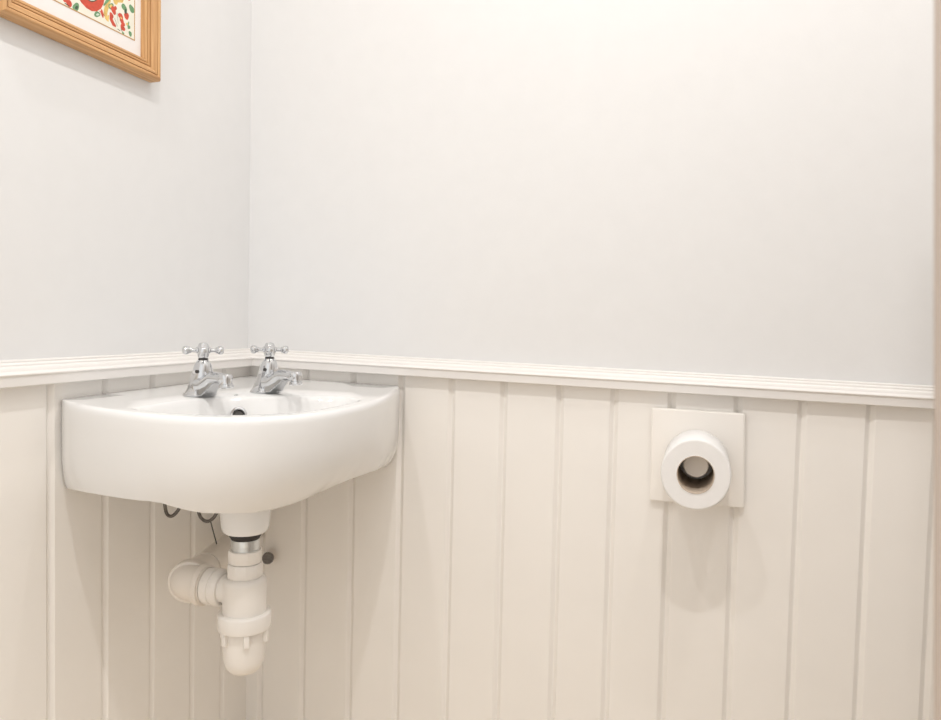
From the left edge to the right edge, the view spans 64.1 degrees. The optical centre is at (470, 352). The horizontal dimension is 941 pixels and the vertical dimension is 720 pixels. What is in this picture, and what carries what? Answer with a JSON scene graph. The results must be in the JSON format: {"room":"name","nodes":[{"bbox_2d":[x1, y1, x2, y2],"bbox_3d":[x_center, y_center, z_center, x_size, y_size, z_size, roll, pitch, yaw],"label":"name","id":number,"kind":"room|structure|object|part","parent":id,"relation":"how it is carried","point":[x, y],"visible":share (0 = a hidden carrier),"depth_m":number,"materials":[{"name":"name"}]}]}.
{"room":"bathroom","nodes":[
{"label":"bathroom","id":0,"kind":"room"},
{"bbox_2d":[0,0,251,359],"bbox_3d":[-0.824,-0.320,0.482,0.110,2.500,2.420,2,3,17],"label":"wall","id":1,"kind":"structure","parent":0,"point":[125,197],"depth_m":1.20,"materials":[{"name":"white paint"}]},
{"bbox_2d":[0,0,160,82],"bbox_3d":[-0.555,-0.632,1.085,0.023,0.386,0.292,2,3,17],"label":"framed picture","id":2,"kind":"object","parent":1,"relation":"attached to","point":[125,35],"visible":1,"depth_m":1.13,"materials":[{"name":"brown wood"}]},
{"bbox_3d":[-0.594,-0.628,0.960,0.023,0.386,0.028,2,3,17],"label":"frame rail","id":3,"kind":"part","parent":2,"relation":"part of","materials":[{"name":"brown wood"}]},
{"bbox_2d":[56,0,133,38],"bbox_3d":[-0.562,-0.632,1.085,0.001,0.280,0.210,2,3,17],"label":"print","id":4,"kind":"object","parent":2,"relation":"on","point":[114,19],"depth_m":1.13,"materials":[{"name":"multicoloured paper"}]},
{"bbox_3d":[-0.516,-0.637,1.211,0.023,0.386,0.028,2,3,17],"label":"frame rail","id":5,"kind":"part","parent":2,"relation":"part of","materials":[{"name":"brown wood"}]},
{"bbox_2d":[0,366,249,719],"bbox_3d":[-0.803,0.493,0.442,0.010,0.880,2.300,2,3,17],"label":"panelling","id":6,"kind":"structure","parent":1,"relation":"attached to","point":[92,627],"depth_m":1.14,"materials":[{"name":"paint"}]},
{"bbox_2d":[0,348,252,388],"bbox_3d":[-0.782,0.048,0.424,0.030,0.034,2.310,2,3,17],"label":"trim","id":7,"kind":"structure","parent":1,"relation":"attached to","point":[41,371],"depth_m":1.14,"materials":[{"name":"paint"}]},
{"bbox_2d":[167,534,262,605],"bbox_3d":[-0.425,0.349,1.308,0.072,0.090,0.447,1,2,-2],"label":"pipe","id":8,"kind":"object","parent":1,"relation":"attached to","point":[184,578],"visible":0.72,"depth_m":1.12,"materials":[{"name":"white plastic"}]},
{"bbox_2d":[61,376,399,536],"bbox_3d":[-0.341,0.158,1.214,0.389,0.192,0.526,2,3,17],"label":"basin","id":9,"kind":"object","parent":1,"relation":"attached to","point":[241,455],"visible":1,"depth_m":1.01,"materials":[{"name":"white ceramic"}]},
{"bbox_2d":[163,504,179,517],"bbox_3d":[-0.483,0.230,1.222,0.035,0.078,0.012,-1,3,-40],"label":"flexible hose","id":10,"kind":"object","parent":9,"relation":"attached to","point":[176,512],"visible":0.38,"depth_m":1.22,"materials":[{"name":"metal"}]},
{"bbox_2d":[197,512,217,522],"bbox_3d":[-0.420,0.233,1.207,0.040,0.081,0.010,0,3,-22],"label":"flexible hose","id":11,"kind":"object","parent":9,"relation":"attached to","point":[214,516],"visible":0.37,"depth_m":1.21,"materials":[{"name":"metal"}]},
{"bbox_2d":[182,343,233,396],"bbox_3d":[-0.389,0.027,1.141,0.134,0.083,0.055,3,3,38],"label":"tap","id":12,"kind":"object","parent":9,"relation":"on","point":[204,382],"visible":1,"depth_m":1.15,"materials":[{"name":"silver metal"}]},
{"bbox_3d":[-0.429,-0.004,1.152,0.025,0.014,0.014,0,3,-20],"label":"handle arm","id":13,"kind":"part","parent":12,"relation":"part of","materials":[{"name":"silver metal"}]},
{"bbox_3d":[-0.412,-0.004,1.158,0.019,0.024,0.019,-1,3,-41],"label":"cross handle","id":14,"kind":"part","parent":12,"relation":"part of","materials":[{"name":"silver metal"}]},
{"bbox_3d":[-0.406,-0.003,1.141,0.014,0.014,0.025,0,3,-20],"label":"handle arm","id":15,"kind":"part","parent":12,"relation":"part of","materials":[{"name":"silver metal"}]},
{"bbox_3d":[-0.384,0.048,1.127,0.035,0.040,0.083,-1,3,-41],"label":"spout","id":16,"kind":"part","parent":12,"relation":"part of","materials":[{"name":"silver metal"}]},
{"bbox_3d":[-0.395,-0.004,1.164,0.025,0.014,0.014,0,3,-20],"label":"handle arm","id":17,"kind":"part","parent":12,"relation":"part of","materials":[{"name":"silver metal"}]},
{"bbox_2d":[197,534,271,675],"bbox_3d":[-0.341,0.363,1.101,0.101,0.208,0.077,2,3,17],"label":"trap","id":18,"kind":"object","parent":9,"relation":"attached to","point":[244,620],"visible":0.98,"depth_m":1.07,"materials":[{"name":"white plastic"}]},
{"bbox_2d":[197,567,226,605],"bbox_3d":[-0.364,0.346,1.106,0.053,0.054,0.054,2,3,17],"label":"outlet","id":19,"kind":"object","parent":18,"relation":"attached to","point":[212,586],"depth_m":1.09,"materials":[{"name":"white plastic"}]},
{"bbox_2d":[223,632,265,675],"bbox_3d":[-0.331,0.433,1.100,0.062,0.068,0.062,2,3,17],"label":"cup","id":20,"kind":"object","parent":18,"relation":"on","point":[243,652],"depth_m":1.07,"materials":[{"name":"white plastic"}]},
{"bbox_2d":[229,534,261,541],"bbox_3d":[-0.328,0.265,1.093,0.046,0.010,0.046,2,3,17],"label":"washer","id":21,"kind":"object","parent":18,"relation":"in","point":[256,538],"depth_m":1.07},
{"bbox_2d":[250,342,302,393],"bbox_3d":[-0.310,0.026,1.213,0.057,0.083,0.136,-1,3,-42],"label":"tap","id":22,"kind":"object","parent":9,"relation":"on","point":[270,379],"visible":1,"depth_m":1.22,"materials":[{"name":"silver metal"}]},
{"bbox_3d":[-0.348,-0.006,1.229,0.025,0.014,0.014,1,3,-16],"label":"handle arm","id":23,"kind":"part","parent":22,"relation":"part of","materials":[{"name":"silver metal"}]},
{"bbox_3d":[-0.330,-0.005,1.234,0.019,0.024,0.019,-1,3,-36],"label":"cross handle","id":24,"kind":"part","parent":22,"relation":"part of","materials":[{"name":"silver metal"}]},
{"bbox_3d":[-0.325,-0.005,1.217,0.014,0.014,0.025,1,3,-16],"label":"handle arm","id":25,"kind":"part","parent":22,"relation":"part of","materials":[{"name":"silver metal"}]},
{"bbox_3d":[-0.301,0.046,1.204,0.035,0.040,0.083,-1,3,-42],"label":"spout","id":26,"kind":"part","parent":22,"relation":"part of","materials":[{"name":"silver metal"}]},
{"bbox_3d":[-0.312,-0.005,1.239,0.025,0.014,0.014,1,3,-16],"label":"handle arm","id":27,"kind":"part","parent":22,"relation":"part of","materials":[{"name":"silver metal"}]},
{"bbox_2d":[248,0,933,385],"bbox_3d":[0.264,-0.333,1.353,1.450,2.500,0.110,2,3,17],"label":"wall","id":28,"kind":"structure","parent":0,"point":[732,187],"depth_m":1.31,"materials":[{"name":"white paint"}]},
{"bbox_2d":[262,552,273,563],"bbox_3d":[-0.406,0.410,1.505,0.024,0.030,0.041,1,3,-15],"label":"pipe","id":29,"kind":"object","parent":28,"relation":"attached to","point":[268,557],"visible":0.95,"depth_m":1.49,"materials":[{"name":"grey metal"}]},
{"bbox_2d":[246,366,933,719],"bbox_3d":[0.232,0.478,1.329,1.440,0.880,0.010,2,3,17],"label":"panelling","id":30,"kind":"structure","parent":28,"relation":"attached to","point":[512,557],"depth_m":1.32,"materials":[{"name":"paint"}]},
{"bbox_2d":[249,348,933,408],"bbox_3d":[0.234,0.043,1.302,1.450,0.056,0.030,2,3,17],"label":"trim","id":31,"kind":"structure","parent":28,"relation":"attached to","point":[799,389],"depth_m":1.29,"materials":[{"name":"paint"}]},
{"bbox_2d":[650,407,744,507],"bbox_3d":[0.369,0.176,1.224,0.154,0.160,0.089,2,3,17],"label":"toilet roll holder","id":32,"kind":"object","parent":28,"relation":"attached to","point":[666,423],"visible":0.65,"depth_m":1.25,"materials":[{"name":"beige paint"}]},
{"bbox_2d":[661,430,730,509],"bbox_3d":[0.360,0.184,1.200,0.104,0.109,0.113,2,3,17],"label":"toilet roll","id":33,"kind":"object","parent":32,"relation":"on","point":[706,492],"visible":1,"depth_m":1.15,"materials":[{"name":"white paper"}]},
{"bbox_3d":[0.670,-0.266,0.019,0.120,2.500,2.420,2,3,17],"label":"wall","id":34,"kind":"structure","parent":0,"visible":0},
{"bbox_2d":[934,0,940,719],"bbox_3d":[0.428,-0.060,0.282,0.524,2.038,0.162,3,3,40],"label":"door","id":35,"kind":"structure","parent":34,"relation":"in","point":[937,3],"depth_m":0.40,"materials":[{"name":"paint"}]}
]}

